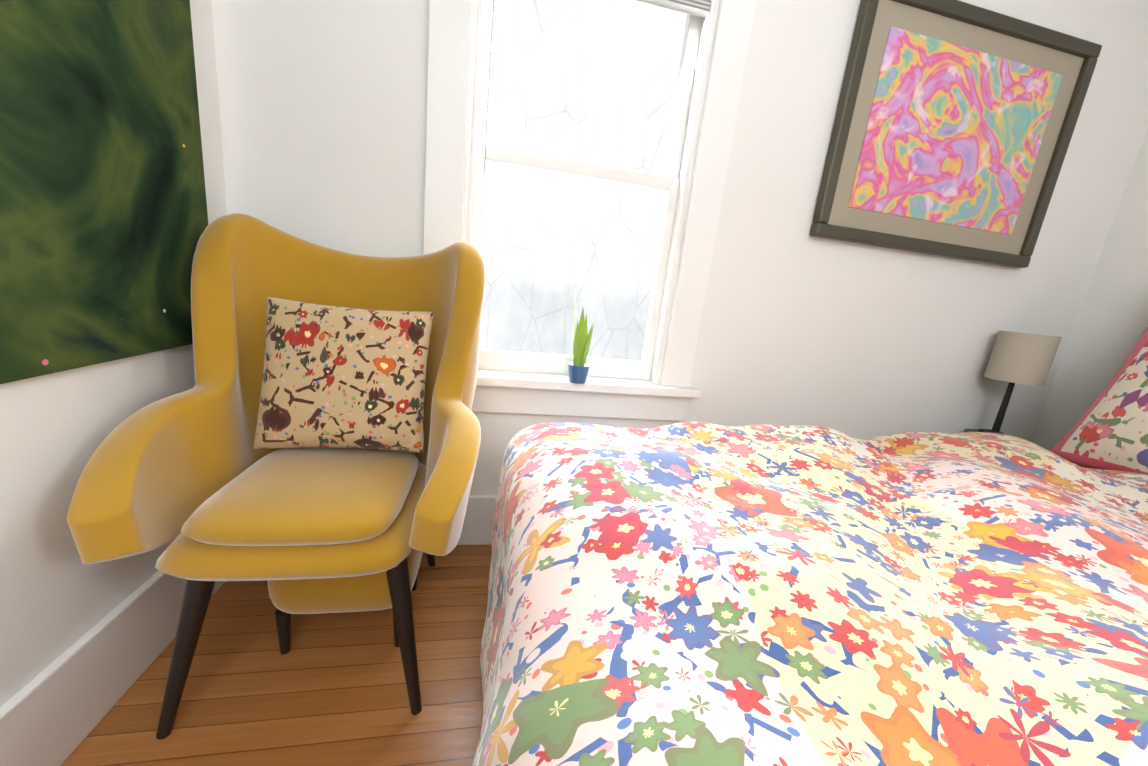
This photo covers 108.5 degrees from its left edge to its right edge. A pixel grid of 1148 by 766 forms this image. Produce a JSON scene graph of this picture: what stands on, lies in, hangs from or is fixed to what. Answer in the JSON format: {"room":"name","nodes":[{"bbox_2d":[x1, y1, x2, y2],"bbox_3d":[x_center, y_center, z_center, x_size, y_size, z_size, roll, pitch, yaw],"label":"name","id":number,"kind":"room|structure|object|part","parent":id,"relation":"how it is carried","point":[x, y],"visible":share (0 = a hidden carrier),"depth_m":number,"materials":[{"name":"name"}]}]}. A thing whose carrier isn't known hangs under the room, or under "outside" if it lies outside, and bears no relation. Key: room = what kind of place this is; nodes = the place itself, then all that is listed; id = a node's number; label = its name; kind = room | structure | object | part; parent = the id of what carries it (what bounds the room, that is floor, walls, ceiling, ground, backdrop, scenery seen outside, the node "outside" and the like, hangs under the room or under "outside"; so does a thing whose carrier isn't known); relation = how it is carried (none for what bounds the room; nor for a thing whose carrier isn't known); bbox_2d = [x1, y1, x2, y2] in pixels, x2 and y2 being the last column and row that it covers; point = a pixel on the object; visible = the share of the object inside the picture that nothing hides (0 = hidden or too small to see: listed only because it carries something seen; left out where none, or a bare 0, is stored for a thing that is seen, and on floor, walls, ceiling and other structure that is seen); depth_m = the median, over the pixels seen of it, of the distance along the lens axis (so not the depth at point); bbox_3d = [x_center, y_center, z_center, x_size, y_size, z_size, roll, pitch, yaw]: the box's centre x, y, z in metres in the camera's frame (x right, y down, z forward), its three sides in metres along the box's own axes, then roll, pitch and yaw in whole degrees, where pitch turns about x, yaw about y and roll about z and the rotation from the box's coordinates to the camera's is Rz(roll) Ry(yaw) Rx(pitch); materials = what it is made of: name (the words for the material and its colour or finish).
{"room":"bedroom","nodes":[
{"label":"bedroom","id":0,"kind":"room"},
{"bbox_2d":[0,0,226,706],"bbox_3d":[-0.673,-0.227,-0.664,0.150,2.450,3.650,4,13,-12],"label":"wall","id":1,"kind":"structure","parent":0,"point":[58,597],"depth_m":0.74,"materials":[{"name":"white paint"}]},
{"bbox_2d":[0,571,225,765],"bbox_3d":[-0.721,0.857,-0.327,0.024,0.190,3.500,4,13,-12],"label":"baseboard","id":2,"kind":"structure","parent":1,"relation":"attached to","point":[56,710],"depth_m":0.79,"materials":[{"name":"white paint"}]},
{"bbox_2d":[61,544,491,765],"bbox_3d":[0.806,1.093,0.023,3.480,0.100,3.800,4,13,-12],"label":"floor","id":3,"kind":"structure","parent":0,"point":[328,689],"depth_m":0.92,"materials":[{"name":"brown wood"}]},
{"bbox_2d":[67,213,484,738],"bbox_3d":[-0.568,0.146,0.994,0.671,1.026,0.609,4,13,-12],"label":"armchair","id":4,"kind":"object","parent":3,"relation":"on","point":[309,443],"visible":1,"depth_m":0.93,"materials":[{"name":"yellow fabric"}]},
{"bbox_3d":[-0.550,0.062,0.933,0.454,0.530,0.536,4,13,-12],"label":"seat","id":5,"kind":"part","parent":4,"relation":"part of","materials":[{"name":"yellow fabric"}]},
{"bbox_2d":[253,297,433,453],"bbox_3d":[-0.549,-0.013,1.000,0.400,0.365,0.158,4,13,-12],"label":"cushion","id":6,"kind":"object","parent":4,"relation":"on","point":[336,380],"depth_m":0.96,"materials":[{"name":"beige fabric"}]},
{"bbox_3d":[-0.590,0.583,1.118,0.290,0.115,0.232,4,13,-12],"label":"ottoman leg","id":7,"kind":"part","parent":4,"relation":"part of","materials":[{"name":"black"}]},
{"bbox_2d":[472,327,1147,765],"bbox_3d":[1.043,0.338,0.511,2.562,1.200,1.850,4,13,-12],"label":"bed","id":8,"kind":"object","parent":3,"relation":"on","point":[740,595],"visible":1,"depth_m":0.52,"materials":[{"name":"multicoloured fabric"}]},
{"bbox_2d":[964,429,977,431],"bbox_3d":[1.703,0.474,1.764,0.180,0.525,0.180,4,13,-12],"label":"side table","id":9,"kind":"object","parent":3,"relation":"on","point":[970,430],"visible":0.02,"depth_m":1.76,"materials":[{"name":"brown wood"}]},
{"bbox_2d":[978,331,1061,434],"bbox_3d":[1.753,0.013,1.660,0.170,0.423,0.170,4,13,-12],"label":"lamp","id":10,"kind":"object","parent":9,"relation":"on","point":[1022,358],"visible":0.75,"depth_m":1.58,"materials":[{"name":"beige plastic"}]},
{"bbox_3d":[1.766,-0.100,1.634,0.170,0.190,0.170,4,13,-12],"label":"lamp shade","id":11,"kind":"part","parent":10,"relation":"part of","materials":[{"name":"beige fabric"}]},
{"bbox_2d":[211,0,1147,494],"bbox_3d":[0.609,-0.574,1.485,3.480,2.450,0.150,4,13,-12],"label":"wall","id":12,"kind":"structure","parent":0,"point":[323,118],"depth_m":1.45,"materials":[{"name":"white paint"}]},
{"bbox_2d":[457,495,495,544],"bbox_3d":[0.505,0.542,1.652,3.120,0.190,0.020,4,13,-12],"label":"baseboard","id":13,"kind":"structure","parent":12,"relation":"attached to","point":[476,529],"depth_m":1.47,"materials":[{"name":"white paint"}]},
{"bbox_2d":[423,0,756,420],"bbox_3d":[0.027,-0.692,1.316,0.990,1.630,0.205,4,13,-12],"label":"window","id":14,"kind":"structure","parent":12,"relation":"in","point":[576,177],"depth_m":1.33,"materials":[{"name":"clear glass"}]},
{"bbox_2d":[568,304,594,383],"bbox_3d":[0.024,-0.155,1.351,0.078,0.310,0.072,4,13,-12],"label":"potted plant","id":15,"kind":"object","parent":14,"relation":"on","point":[578,370],"visible":1,"depth_m":1.35,"materials":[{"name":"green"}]},
{"bbox_3d":[0.014,-0.033,1.379,0.072,0.059,0.072,4,13,-12],"label":"pot","id":16,"kind":"part","parent":15,"relation":"part of","materials":[{"name":"blue ceramic"}]},
{"bbox_3d":[0.023,-0.676,1.330,0.684,1.332,0.115,4,13,-12],"label":"window sash","id":17,"kind":"part","parent":14,"relation":"part of","materials":[{"name":"white wood"}]},
{"bbox_2d":[484,0,710,175],"bbox_3d":[0.061,-0.957,1.228,0.680,0.731,0.036,4,13,-12],"label":"window blind","id":18,"kind":"object","parent":14,"relation":"attached to","point":[699,8],"visible":0.93,"depth_m":1.23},
{"bbox_2d":[810,0,1101,267],"bbox_3d":[1.343,-0.853,1.455,0.970,0.760,0.035,4,13,-12],"label":"picture","id":19,"kind":"object","parent":12,"relation":"attached to","point":[955,122],"visible":1,"depth_m":1.44,"materials":[{"name":"multicoloured paper"}]},
{"bbox_2d":[847,26,1062,234],"bbox_3d":[1.343,-0.853,1.453,0.740,0.540,0.004,4,13,-12],"label":"art","id":20,"kind":"object","parent":19,"relation":"attached to","point":[954,132],"depth_m":1.44,"materials":[{"name":"multicoloured paper"}]},
{"bbox_2d":[1031,127,1147,450],"bbox_3d":[2.582,-0.024,0.007,0.150,2.450,3.650,4,13,-12],"label":"wall","id":21,"kind":"structure","parent":0,"point":[1110,325],"depth_m":1.68,"materials":[{"name":"white paint"}]},
{"bbox_3d":[-0.549,-1.336,-0.496,0.019,0.025,2.710,4,13,-12],"label":"rod","id":22,"kind":"object","parent":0,"visible":0},
{"bbox_2d":[0,0,207,383],"bbox_3d":[-0.638,-0.568,-0.323,0.006,1.570,2.650,4,13,-12],"label":"painting","id":23,"kind":"object","parent":22,"relation":"hanging from","point":[103,215],"depth_m":0.75},
{"label":"outside","id":24,"kind":"structure","parent":0,"visible":0},
{"bbox_2d":[479,0,686,360],"bbox_3d":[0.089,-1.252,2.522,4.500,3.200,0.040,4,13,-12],"label":"window glass","id":25,"kind":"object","parent":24,"point":[577,82],"depth_m":2.48,"materials":[{"name":"clear glass"}]}
]}

